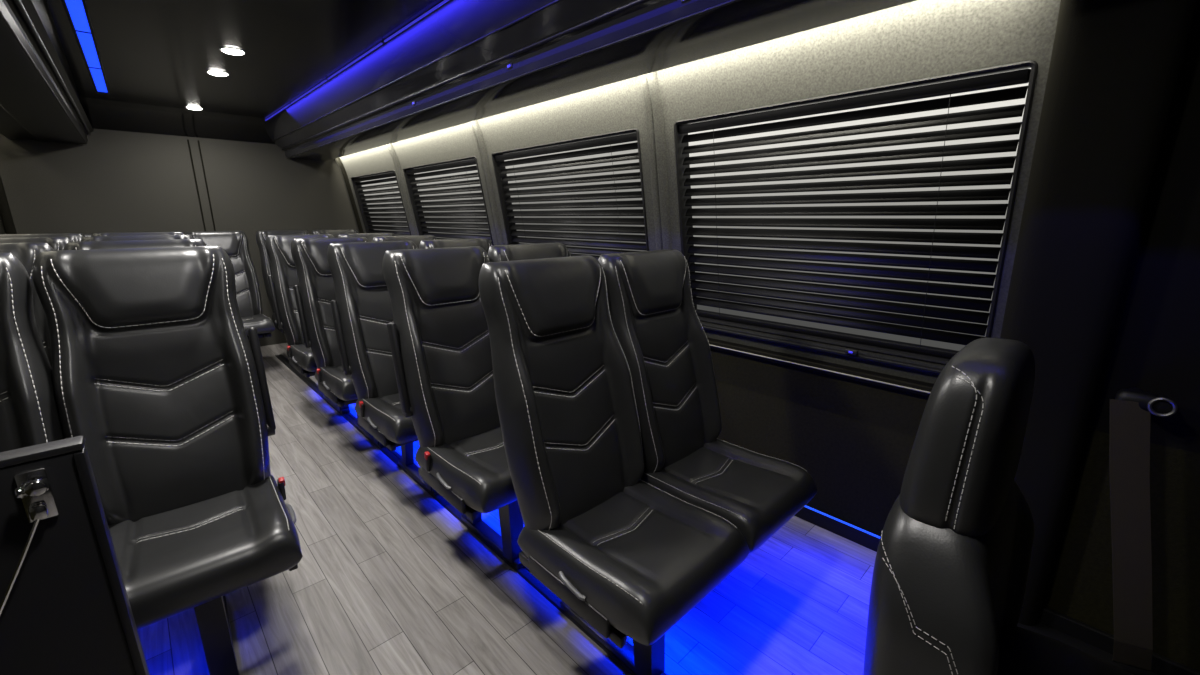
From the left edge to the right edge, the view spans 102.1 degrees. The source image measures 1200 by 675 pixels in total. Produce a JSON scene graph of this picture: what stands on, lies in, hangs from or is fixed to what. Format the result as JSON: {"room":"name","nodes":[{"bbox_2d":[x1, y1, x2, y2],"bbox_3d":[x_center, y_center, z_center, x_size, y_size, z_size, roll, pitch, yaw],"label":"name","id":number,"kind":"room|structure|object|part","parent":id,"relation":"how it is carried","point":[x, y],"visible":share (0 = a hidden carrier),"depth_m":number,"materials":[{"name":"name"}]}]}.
{"room":"vehicle interior","nodes":[
{"label":"vehicle interior","id":0,"kind":"room"},
{"bbox_2d":[0,129,357,346],"bbox_3d":[-3.562,-0.874,4.429,2.800,2.080,0.040,-13,19,-42],"label":"wall","id":1,"kind":"structure","parent":0,"point":[116,181],"depth_m":4.15,"materials":[{"name":"paint"}]},
{"bbox_2d":[79,96,274,143],"bbox_3d":[-3.377,-1.768,4.008,1.350,0.160,0.505,-13,19,-42],"label":"trim","id":2,"kind":"structure","parent":1,"relation":"attached to","point":[104,114],"depth_m":3.97,"materials":[{"name":"black"}]},
{"bbox_2d":[187,139,205,230],"bbox_3d":[-3.560,-0.798,4.416,0.012,1.880,0.012,-13,19,-42],"label":"trim","id":3,"kind":"structure","parent":1,"relation":"attached to","point":[187,139],"depth_m":4.27,"materials":[{"name":"black plastic"}]},
{"bbox_2d":[197,140,215,230],"bbox_3d":[-3.510,-0.810,4.463,0.012,1.880,0.012,-13,19,-42],"label":"trim","id":4,"kind":"structure","parent":1,"relation":"attached to","point":[197,140],"depth_m":4.32,"materials":[{"name":"black plastic"}]},
{"bbox_2d":[47,0,443,117],"bbox_3d":[-1.141,-1.304,1.726,2.900,0.060,7.150,-13,19,-42],"label":"ceiling","id":5,"kind":"structure","parent":0,"point":[152,52],"depth_m":2.39,"materials":[{"name":"black"}]},
{"bbox_2d":[61,0,109,94],"bbox_3d":[-2.576,-1.443,2.450,0.069,0.020,2.230,-12,19,-41],"label":"light panel","id":6,"kind":"object","parent":5,"relation":"attached to","point":[77,13],"visible":1,"depth_m":2.28,"materials":[{"name":"blue plastic"}]},
{"bbox_2d":[185,106,202,109],"bbox_3d":[-3.133,-1.768,3.747,0.110,0.014,0.110,-13,19,-42],"label":"recessed light","id":7,"kind":"object","parent":5,"relation":"in","point":[189,107],"visible":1,"depth_m":3.72,"materials":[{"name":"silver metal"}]},
{"bbox_2d":[206,70,229,75],"bbox_3d":[-2.239,-1.544,2.844,0.110,0.014,0.110,-13,19,-42],"label":"recessed light","id":8,"kind":"object","parent":5,"relation":"in","point":[213,72],"visible":1,"depth_m":2.82,"materials":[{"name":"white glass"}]},
{"bbox_2d":[219,47,245,54],"bbox_3d":[-1.865,-1.450,2.466,0.110,0.014,0.110,-13,19,-42],"label":"recessed light","id":9,"kind":"object","parent":5,"relation":"in","point":[234,51],"visible":1,"depth_m":2.44,"materials":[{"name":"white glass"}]},
{"bbox_2d":[265,0,448,120],"bbox_3d":[-0.726,-1.335,2.007,0.008,0.007,6.265,-13,19,-42],"label":"led strip","id":10,"kind":"object","parent":5,"relation":"attached to","point":[444,1],"visible":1,"depth_m":2.41,"materials":[{"name":"blue plastic"}]},
{"bbox_2d":[264,0,915,160],"bbox_3d":[-0.564,-1.278,2.307,0.605,0.271,6.935,-13,19,-42],"label":"luggage rack","id":11,"kind":"object","parent":5,"relation":"attached to","point":[453,61],"visible":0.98,"depth_m":1.95,"materials":[{"name":"grey plastic"}]},
{"bbox_3d":[-0.705,-1.252,2.170,0.008,0.008,6.910,-13,19,-42],"label":"rail","id":12,"kind":"part","parent":11,"relation":"part of","materials":[{"name":"black metal"}]},
{"bbox_3d":[-0.653,-1.202,2.234,0.016,0.015,6.910,-13,19,-42],"label":"hand rail","id":13,"kind":"part","parent":11,"relation":"part of","materials":[{"name":"black metal"}]},
{"bbox_2d":[507,63,512,68],"bbox_3d":[-0.367,-1.107,1.976,0.013,0.018,0.035,-13,19,-42],"label":"marker lamp","id":14,"kind":"object","parent":11,"relation":"attached to","point":[510,65],"visible":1,"depth_m":1.97,"materials":[{"name":"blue plastic"}]},
{"bbox_2d":[137,343,876,674],"bbox_3d":[-1.141,0.763,2.239,2.900,0.060,7.150,-13,19,-42],"label":"floor","id":15,"kind":"structure","parent":0,"point":[386,580],"depth_m":1.62,"materials":[{"name":"grey wood"}]},
{"bbox_2d":[0,436,149,674],"bbox_3d":[-1.007,0.660,0.605,0.670,0.928,0.067,-13,19,-42],"label":"cabinet","id":16,"kind":"object","parent":15,"relation":"on","point":[65,608],"visible":1,"depth_m":0.72,"materials":[{"name":"black"}]},
{"bbox_3d":[-0.798,0.214,0.666,0.006,0.016,0.016,-13,19,-42],"label":"knob","id":17,"kind":"part","parent":16,"relation":"part of","materials":[{"name":"silver metal"}]},
{"bbox_3d":[-0.830,0.348,0.682,0.090,0.178,0.006,-11,18,-37],"label":"cord","id":18,"kind":"part","parent":16,"relation":"part of","materials":[{"name":"silver metal"}]},
{"bbox_3d":[-0.779,0.609,0.835,0.012,0.912,0.042,-13,19,-42],"label":"edge trim","id":19,"kind":"part","parent":16,"relation":"part of","materials":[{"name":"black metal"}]},
{"bbox_2d":[78,233,91,236],"bbox_3d":[-3.464,-0.159,3.468,0.866,1.137,0.639,-13,19,-42],"label":"seat","id":20,"kind":"object","parent":15,"relation":"on","point":[83,234],"visible":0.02,"depth_m":3.46,"materials":[{"name":"black leather"}]},
{"bbox_2d":[0,232,183,241],"bbox_3d":[-2.626,0.041,2.603,0.876,1.165,0.639,-12,18,-39],"label":"seat","id":21,"kind":"object","parent":15,"relation":"on","point":[74,237],"visible":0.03,"depth_m":2.61,"materials":[{"name":"black leather"}]},
{"bbox_3d":[-2.905,-0.145,2.539,0.432,0.773,0.300,-12,18,-39],"label":"backrest","id":22,"kind":"part","parent":21,"relation":"part of","materials":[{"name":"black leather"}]},
{"bbox_3d":[-2.584,-0.212,2.809,0.432,0.773,0.300,-12,18,-39],"label":"backrest","id":23,"kind":"part","parent":21,"relation":"part of","materials":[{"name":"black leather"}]},
{"bbox_2d":[0,235,192,250],"bbox_3d":[-2.180,0.158,2.131,0.876,1.165,0.640,-12,18,-39],"label":"seat","id":24,"kind":"object","parent":15,"relation":"on","point":[57,243],"visible":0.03,"depth_m":2.18,"materials":[{"name":"black leather"}]},
{"bbox_3d":[-2.459,-0.028,2.067,0.432,0.773,0.300,-12,18,-39],"label":"backrest","id":25,"kind":"part","parent":24,"relation":"part of","materials":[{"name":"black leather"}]},
{"bbox_3d":[-2.137,-0.095,2.337,0.432,0.773,0.300,-12,18,-39],"label":"backrest","id":26,"kind":"part","parent":24,"relation":"part of","materials":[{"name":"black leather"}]},
{"bbox_2d":[0,239,206,367],"bbox_3d":[-1.733,0.276,1.659,0.876,1.165,0.640,-12,18,-39],"label":"seat","id":27,"kind":"object","parent":15,"relation":"on","point":[26,253],"visible":0.06,"depth_m":1.67,"materials":[{"name":"black leather"}]},
{"bbox_3d":[-2.012,0.089,1.595,0.432,0.773,0.300,-12,18,-39],"label":"backrest","id":28,"kind":"part","parent":27,"relation":"part of","materials":[{"name":"black leather"}]},
{"bbox_3d":[-1.691,0.022,1.865,0.432,0.773,0.300,-12,18,-39],"label":"backrest","id":29,"kind":"part","parent":27,"relation":"part of","materials":[{"name":"black leather"}]},
{"bbox_2d":[0,246,302,674],"bbox_3d":[-1.287,0.393,1.187,0.876,1.165,0.639,-12,18,-39],"label":"seat","id":30,"kind":"object","parent":15,"relation":"on","point":[155,364],"visible":0.81,"depth_m":1.30,"materials":[{"name":"black leather"}]},
{"bbox_3d":[-1.566,0.207,1.123,0.432,0.773,0.300,-12,18,-39],"label":"backrest","id":31,"kind":"part","parent":30,"relation":"part of","materials":[{"name":"black leather"}]},
{"bbox_3d":[-1.244,0.140,1.393,0.432,0.773,0.300,-12,18,-39],"label":"backrest","id":32,"kind":"part","parent":30,"relation":"part of","materials":[{"name":"black leather"}]},
{"bbox_2d":[108,475,302,629],"bbox_3d":[-1.078,0.547,1.296,0.422,0.142,0.470,-12,18,-39],"label":"cushion","id":33,"kind":"object","parent":30,"relation":"on","point":[178,553],"depth_m":1.22,"materials":[{"name":"black leather"}]},
{"bbox_3d":[-1.080,0.135,1.549,0.022,0.337,0.101,-12,18,-39],"label":"armrest","id":34,"kind":"part","parent":30,"relation":"part of","materials":[{"name":"black plastic"}]},
{"bbox_3d":[-0.915,0.522,1.435,0.020,0.029,0.095,-12,18,-39],"label":"recline lever","id":35,"kind":"part","parent":30,"relation":"part of","materials":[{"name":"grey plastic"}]},
{"bbox_3d":[-1.284,0.547,1.206,0.822,0.248,0.437,-12,18,-39],"label":"seat frame","id":36,"kind":"part","parent":30,"relation":"part of","materials":[{"name":"black metal"}]},
{"bbox_2d":[184,231,274,339],"bbox_3d":[-2.970,-0.277,3.928,0.432,1.129,0.639,-13,19,-42],"label":"seat","id":37,"kind":"object","parent":15,"relation":"on","point":[235,244],"visible":0.44,"depth_m":4.03,"materials":[{"name":"black leather"}]},
{"bbox_3d":[-3.088,-0.488,4.001,0.432,0.754,0.300,-13,19,-42],"label":"backrest","id":38,"kind":"part","parent":37,"relation":"part of","materials":[{"name":"black leather"}]},
{"bbox_2d":[241,314,274,335],"bbox_3d":[-2.912,-0.092,3.910,0.422,0.138,0.470,-13,19,-42],"label":"cushion","id":39,"kind":"object","parent":37,"relation":"on","point":[264,325],"depth_m":3.85,"materials":[{"name":"black leather"}]},
{"bbox_3d":[-2.959,-0.125,3.953,0.380,0.242,0.437,-13,19,-42],"label":"seat frame","id":40,"kind":"part","parent":37,"relation":"part of","materials":[{"name":"black metal"}]},
{"bbox_2d":[256,229,358,332],"bbox_3d":[-2.476,-0.388,4.389,0.866,1.137,0.639,-13,19,-42],"label":"seat","id":41,"kind":"object","parent":15,"relation":"on","point":[261,236],"visible":0.13,"depth_m":4.18,"materials":[{"name":"black leather"}]},
{"bbox_3d":[-2.743,-0.568,4.322,0.432,0.754,0.300,-13,19,-42],"label":"backrest","id":42,"kind":"part","parent":41,"relation":"part of","materials":[{"name":"black leather"}]},
{"bbox_3d":[-2.437,-0.639,4.608,0.432,0.754,0.300,-13,19,-42],"label":"backrest","id":43,"kind":"part","parent":41,"relation":"part of","materials":[{"name":"black leather"}]},
{"bbox_2d":[265,233,395,413],"bbox_3d":[-1.655,-0.120,3.311,0.876,1.137,0.639,-13,19,-42],"label":"seat","id":44,"kind":"object","parent":15,"relation":"on","point":[283,278],"visible":0.16,"depth_m":3.10,"materials":[{"name":"black leather"}]},
{"bbox_3d":[-2.086,-0.234,3.109,0.022,0.329,0.101,-13,19,-42],"label":"armrest","id":45,"kind":"part","parent":44,"relation":"part of","materials":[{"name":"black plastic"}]},
{"bbox_3d":[-1.919,-0.301,3.247,0.432,0.754,0.300,-13,19,-42],"label":"backrest","id":46,"kind":"part","parent":44,"relation":"part of","materials":[{"name":"black leather"}]},
{"bbox_2d":[287,344,316,371],"bbox_3d":[-1.742,0.095,3.157,0.422,0.138,0.470,-13,19,-42],"label":"cushion","id":47,"kind":"object","parent":44,"relation":"on","point":[301,358],"depth_m":2.96,"materials":[{"name":"black leather"}]},
{"bbox_3d":[-1.637,0.027,3.342,0.822,0.242,0.437,-13,19,-42],"label":"seat frame","id":48,"kind":"part","parent":44,"relation":"part of","materials":[{"name":"black metal"}]},
{"bbox_3d":[-1.612,-0.372,3.533,0.432,0.754,0.300,-13,19,-42],"label":"backrest","id":49,"kind":"part","parent":44,"relation":"part of","materials":[{"name":"black leather"}]},
{"bbox_2d":[291,235,436,447],"bbox_3d":[-1.198,-0.005,2.849,0.876,1.137,0.639,-13,19,-42],"label":"seat","id":50,"kind":"object","parent":15,"relation":"on","point":[314,293],"visible":0.16,"depth_m":2.64,"materials":[{"name":"black leather"}]},
{"bbox_3d":[-1.629,-0.119,2.647,0.022,0.329,0.101,-13,19,-42],"label":"armrest","id":51,"kind":"part","parent":50,"relation":"part of","materials":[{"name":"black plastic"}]},
{"bbox_3d":[-1.461,-0.186,2.785,0.432,0.754,0.300,-13,19,-42],"label":"backrest","id":52,"kind":"part","parent":50,"relation":"part of","materials":[{"name":"black leather"}]},
{"bbox_2d":[315,365,357,400],"bbox_3d":[-1.285,0.209,2.695,0.422,0.138,0.470,-13,19,-42],"label":"cushion","id":53,"kind":"object","parent":50,"relation":"on","point":[332,380],"depth_m":2.50,"materials":[{"name":"black leather"}]},
{"bbox_3d":[-1.179,0.142,2.880,0.822,0.242,0.437,-13,19,-42],"label":"seat frame","id":54,"kind":"part","parent":50,"relation":"part of","materials":[{"name":"black metal"}]},
{"bbox_3d":[-1.155,-0.258,3.071,0.432,0.754,0.300,-13,19,-42],"label":"backrest","id":55,"kind":"part","parent":50,"relation":"part of","materials":[{"name":"black leather"}]},
{"bbox_2d":[327,238,491,495],"bbox_3d":[-0.741,0.109,2.387,0.876,1.137,0.639,-13,19,-42],"label":"seat","id":56,"kind":"object","parent":15,"relation":"on","point":[361,309],"visible":0.28,"depth_m":2.20,"materials":[{"name":"black leather"}]},
{"bbox_3d":[-1.171,-0.005,2.186,0.022,0.329,0.101,-13,19,-42],"label":"armrest","id":57,"kind":"part","parent":56,"relation":"part of","materials":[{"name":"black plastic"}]},
{"bbox_3d":[-0.983,0.369,2.090,0.020,0.028,0.095,-13,19,-42],"label":"recline lever","id":58,"kind":"part","parent":56,"relation":"part of","materials":[{"name":"grey plastic"}]},
{"bbox_3d":[-1.004,-0.072,2.324,0.432,0.754,0.300,-13,19,-42],"label":"backrest","id":59,"kind":"part","parent":56,"relation":"part of","materials":[{"name":"black leather"}]},
{"bbox_2d":[355,393,417,443],"bbox_3d":[-0.828,0.324,2.233,0.422,0.138,0.470,-13,19,-42],"label":"cushion","id":60,"kind":"object","parent":56,"relation":"on","point":[381,415],"depth_m":2.06,"materials":[{"name":"black leather"}]},
{"bbox_3d":[-0.722,0.256,2.418,0.822,0.242,0.437,-13,19,-42],"label":"seat frame","id":61,"kind":"part","parent":56,"relation":"part of","materials":[{"name":"black metal"}]},
{"bbox_3d":[-0.698,-0.143,2.609,0.432,0.754,0.300,-13,19,-42],"label":"backrest","id":62,"kind":"part","parent":56,"relation":"part of","materials":[{"name":"black leather"}]},
{"bbox_2d":[275,354,635,674],"bbox_3d":[-1.334,0.579,2.838,0.056,0.008,4.780,-13,19,-42],"label":"floor track","id":63,"kind":"object","parent":15,"relation":"on","point":[524,572],"visible":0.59,"depth_m":2.06,"materials":[{"name":"black metal"}]},
{"bbox_2d":[382,243,569,568],"bbox_3d":[-0.283,0.224,1.925,0.876,1.137,0.639,-13,19,-42],"label":"seat","id":64,"kind":"object","parent":15,"relation":"on","point":[438,333],"visible":0.4,"depth_m":1.76,"materials":[{"name":"black leather"}]},
{"bbox_3d":[-0.714,0.110,1.724,0.022,0.329,0.101,-13,19,-42],"label":"armrest","id":65,"kind":"part","parent":64,"relation":"part of","materials":[{"name":"black plastic"}]},
{"bbox_3d":[-0.547,0.043,1.862,0.432,0.754,0.300,-13,19,-42],"label":"backrest","id":66,"kind":"part","parent":64,"relation":"part of","materials":[{"name":"black leather"}]},
{"bbox_3d":[-0.526,0.484,1.628,0.020,0.028,0.095,-13,19,-42],"label":"recline lever","id":67,"kind":"part","parent":64,"relation":"part of","materials":[{"name":"grey plastic"}]},
{"bbox_3d":[-0.265,0.371,1.957,0.822,0.242,0.437,-13,19,-42],"label":"seat frame","id":68,"kind":"part","parent":64,"relation":"part of","materials":[{"name":"black metal"}]},
{"bbox_2d":[415,426,516,512],"bbox_3d":[-0.371,0.439,1.771,0.422,0.138,0.470,-13,19,-42],"label":"cushion","id":69,"kind":"object","parent":64,"relation":"on","point":[469,468],"depth_m":1.63,"materials":[{"name":"black leather"}]},
{"bbox_3d":[-0.240,-0.028,2.147,0.432,0.754,0.300,-13,19,-42],"label":"backrest","id":70,"kind":"part","parent":64,"relation":"part of","materials":[{"name":"black leather"}]},
{"bbox_2d":[478,249,816,674],"bbox_3d":[0.178,0.338,1.467,0.866,1.137,0.639,-13,19,-42],"label":"seat","id":71,"kind":"object","parent":15,"relation":"on","point":[632,505],"visible":1,"depth_m":1.36,"materials":[{"name":"black leather"}]},
{"bbox_3d":[-0.090,0.158,1.400,0.432,0.754,0.300,-13,19,-42],"label":"backrest","id":72,"kind":"part","parent":71,"relation":"part of","materials":[{"name":"black leather"}]},
{"bbox_3d":[-0.069,0.599,1.166,0.020,0.028,0.095,-13,19,-42],"label":"recline lever","id":73,"kind":"part","parent":71,"relation":"part of","materials":[{"name":"grey plastic"}]},
{"bbox_3d":[0.192,0.486,1.495,0.822,0.242,0.437,-13,19,-42],"label":"seat frame","id":74,"kind":"part","parent":71,"relation":"part of","materials":[{"name":"black metal"}]},
{"bbox_2d":[517,480,749,645],"bbox_3d":[0.086,0.554,1.309,0.422,0.138,0.470,-13,19,-42],"label":"cushion","id":75,"kind":"object","parent":71,"relation":"on","point":[631,558],"depth_m":1.21,"materials":[{"name":"black leather"}]},
{"bbox_3d":[0.217,0.087,1.685,0.432,0.754,0.300,-13,19,-42],"label":"backrest","id":76,"kind":"part","parent":71,"relation":"part of","materials":[{"name":"black leather"}]},
{"bbox_2d":[640,439,816,552],"bbox_3d":[0.393,0.483,1.595,0.422,0.138,0.470,-13,19,-42],"label":"cushion","id":77,"kind":"object","parent":71,"relation":"on","point":[757,493],"depth_m":1.51,"materials":[{"name":"black leather"}]},
{"bbox_2d":[863,338,1132,674],"bbox_3d":[0.771,0.554,0.751,0.459,1.046,0.590,-13,19,-42],"label":"seat","id":78,"kind":"object","parent":15,"relation":"on","point":[952,560],"visible":1,"depth_m":0.72,"materials":[{"name":"black leather"}]},
{"bbox_3d":[0.632,0.477,0.880,0.456,0.491,0.190,-13,19,-42],"label":"backrest","id":79,"kind":"part","parent":78,"relation":"part of","materials":[{"name":"black leather"}]},
{"bbox_2d":[997,626,1132,674],"bbox_3d":[0.812,0.697,0.742,0.450,0.150,0.470,-13,19,-42],"label":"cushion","id":80,"kind":"object","parent":78,"relation":"on","point":[1022,651],"depth_m":0.89,"materials":[{"name":"black leather"}]},
{"bbox_2d":[335,0,1199,670],"bbox_3d":[-0.251,-0.395,2.833,0.220,1.900,6.950,-13,19,-42],"label":"wall","id":81,"kind":"structure","parent":0,"point":[855,439],"depth_m":1.46,"materials":[{"name":"plastic"}]},
{"bbox_2d":[336,157,363,232],"bbox_3d":[-2.575,-1.303,5.086,0.232,1.143,0.090,-13,19,-42],"label":"trim","id":82,"kind":"structure","parent":81,"relation":"attached to","point":[338,160],"depth_m":5.01,"materials":[{"name":"grey plastic"}]},
{"bbox_2d":[351,170,410,235],"bbox_3d":[-2.047,-1.119,4.672,0.223,0.869,1.115,-13,19,-42],"label":"window","id":83,"kind":"structure","parent":81,"relation":"in","point":[355,187],"depth_m":4.76,"materials":[{"name":"black"}]},
{"bbox_2d":[353,172,409,235],"bbox_3d":[-2.053,-1.120,4.665,0.174,0.833,1.079,-13,19,-42],"label":"window blind","id":84,"kind":"object","parent":83,"relation":"attached to","point":[370,216],"visible":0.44,"depth_m":4.60,"materials":[{"name":"black plastic"}]},
{"bbox_2d":[386,143,416,234],"bbox_3d":[-1.653,-1.072,4.155,0.232,1.143,0.090,-13,19,-42],"label":"trim","id":85,"kind":"structure","parent":81,"relation":"attached to","point":[391,150],"depth_m":4.08,"materials":[{"name":"plastic"}]},
{"bbox_2d":[403,156,493,245],"bbox_3d":[-1.138,-0.891,3.753,0.223,0.869,1.170,-13,19,-42],"label":"window","id":86,"kind":"structure","parent":81,"relation":"in","point":[408,181],"depth_m":3.76,"materials":[{"name":"black"}]},
{"bbox_2d":[406,159,491,243],"bbox_3d":[-1.144,-0.892,3.747,0.174,0.833,1.134,-13,19,-42],"label":"window blind","id":87,"kind":"object","parent":86,"relation":"attached to","point":[444,235],"visible":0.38,"depth_m":3.66,"materials":[{"name":"black plastic"}]},
{"bbox_2d":[469,120,503,244],"bbox_3d":[-0.720,-0.838,3.212,0.232,1.143,0.090,-13,19,-42],"label":"trim","id":88,"kind":"structure","parent":81,"relation":"attached to","point":[479,140],"depth_m":3.14,"materials":[{"name":"plastic"}]},
{"bbox_2d":[491,128,648,255],"bbox_3d":[-0.177,-0.650,2.782,0.223,0.869,1.235,-13,19,-42],"label":"window","id":89,"kind":"structure","parent":81,"relation":"in","point":[497,169],"depth_m":2.71,"materials":[{"name":"black"}]},
{"bbox_2d":[495,133,646,259],"bbox_3d":[-0.183,-0.651,2.776,0.174,0.833,1.199,-13,19,-42],"label":"window blind","id":90,"kind":"object","parent":89,"relation":"attached to","point":[631,137],"visible":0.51,"depth_m":2.65,"materials":[{"name":"black plastic"}]},
{"bbox_3d":[0.097,-0.567,2.474,0.002,0.787,0.002,-24,26,-39],"label":"cord","id":91,"kind":"part","parent":90,"relation":"part of","materials":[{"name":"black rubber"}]},
{"bbox_2d":[639,71,671,249],"bbox_3d":[0.268,-0.590,2.214,0.232,1.143,0.090,-13,19,-42],"label":"trim","id":92,"kind":"structure","parent":81,"relation":"attached to","point":[650,88],"depth_m":2.14,"materials":[{"name":"plastic"}]},
{"bbox_2d":[707,337,933,395],"bbox_3d":[-0.676,-0.269,3.458,0.036,0.045,5.510,-13,19,-42],"label":"trim","id":93,"kind":"structure","parent":81,"relation":"attached to","point":[881,379],"depth_m":1.87,"materials":[{"name":"black metal"}]},
{"bbox_2d":[702,325,942,373],"bbox_3d":[-0.652,-0.335,3.415,0.030,0.012,5.300,-13,19,-42],"label":"trim","id":94,"kind":"structure","parent":81,"relation":"attached to","point":[818,348],"depth_m":1.86,"materials":[{"name":"black plastic"}]},
{"bbox_2d":[804,505,879,538],"bbox_3d":[-0.512,0.366,3.442,0.007,0.007,5.000,-13,19,-42],"label":"led strip","id":95,"kind":"object","parent":81,"relation":"attached to","point":[808,507],"visible":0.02,"depth_m":1.94,"materials":[{"name":"blue plastic"}]},
{"bbox_2d":[845,348,857,354],"bbox_3d":[0.928,0.053,1.789,0.022,0.018,0.042,-13,19,-42],"label":"latch","id":96,"kind":"object","parent":81,"relation":"attached to","point":[847,351],"depth_m":1.78,"materials":[{"name":"black plastic"}]},
{"bbox_2d":[674,60,1037,364],"bbox_3d":[0.788,-0.408,1.808,0.223,0.869,1.160,-13,19,-42],"label":"window","id":97,"kind":"structure","parent":81,"relation":"in","point":[1030,64],"depth_m":1.68,"materials":[{"name":"black"}]},
{"bbox_2d":[679,69,1030,357],"bbox_3d":[0.782,-0.409,1.801,0.174,0.833,1.124,-13,19,-42],"label":"window blind","id":98,"kind":"object","parent":97,"relation":"attached to","point":[1022,76],"visible":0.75,"depth_m":1.67,"materials":[{"name":"black"}]},
{"bbox_3d":[0.498,-0.467,2.069,0.002,0.787,0.002,-24,26,-39],"label":"cord","id":99,"kind":"part","parent":98,"relation":"part of","materials":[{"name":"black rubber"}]},
{"bbox_3d":[0.833,-0.029,1.946,0.030,0.022,1.124,-24,26,-39],"label":"rail","id":100,"kind":"part","parent":98,"relation":"part of","materials":[{"name":"black metal"}]},
{"bbox_3d":[1.044,-0.330,1.517,0.002,0.787,0.002,-24,26,-39],"label":"cord","id":101,"kind":"part","parent":98,"relation":"part of","materials":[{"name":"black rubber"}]},
{"bbox_3d":[-0.171,0.189,3.057,0.001,0.660,6.950,-13,19,-42],"label":"panel","id":102,"kind":"part","parent":81,"relation":"part of","materials":[{"name":"black plastic"}]},
{"bbox_2d":[794,507,1199,674],"bbox_3d":[-0.230,0.469,3.175,0.020,0.060,6.650,-13,19,-42],"label":"baseboard","id":103,"kind":"structure","parent":81,"relation":"attached to","point":[1161,665],"depth_m":1.49,"materials":[{"name":"black plastic"}]},
{"bbox_2d":[1017,622,1157,674],"bbox_3d":[1.391,1.071,0.857,1.000,0.008,1.360,-13,19,-42],"label":"trim","id":104,"kind":"structure","parent":81,"relation":"attached to","point":[1040,628],"depth_m":1.45,"materials":[{"name":"black plastic"}]},
{"bbox_2d":[1000,0,1199,625],"bbox_3d":[1.218,-0.005,1.305,0.293,1.880,0.240,-13,19,-42],"label":"pillar","id":105,"kind":"structure","parent":81,"relation":"attached to","point":[1118,72],"depth_m":1.22,"materials":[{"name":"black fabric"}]},
{"bbox_2d":[1109,388,1177,670],"bbox_3d":[1.446,0.525,1.320,0.134,0.785,0.211,-13,19,-42],"label":"belt","id":106,"kind":"object","parent":81,"relation":"hanging from","point":[1131,409],"visible":1,"depth_m":1.28,"materials":[{"name":"brown"}]},
{"bbox_3d":[1.689,-0.228,0.794,0.220,1.240,1.350,-13,19,-42],"label":"panel","id":107,"kind":"part","parent":81,"relation":"part of","materials":[{"name":"black plastic"}]},
{"bbox_3d":[-2.032,0.018,1.172,0.220,1.900,6.950,-13,19,-42],"label":"wall","id":108,"kind":"structure","parent":0,"visible":0},
{"bbox_2d":[0,175,16,233],"bbox_3d":[-4.361,-0.594,3.637,0.050,1.860,0.060,-13,19,-42],"label":"trim","id":109,"kind":"structure","parent":108,"relation":"attached to","point":[5,212],"depth_m":3.54,"materials":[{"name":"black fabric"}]},
{"bbox_2d":[0,0,93,143],"bbox_3d":[-1.754,-1.003,1.197,0.515,0.271,6.935,-13,19,-42],"label":"luggage rack","id":110,"kind":"object","parent":108,"relation":"attached to","point":[40,101],"visible":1,"depth_m":2.18,"materials":[{"name":"black plastic"}]}
]}

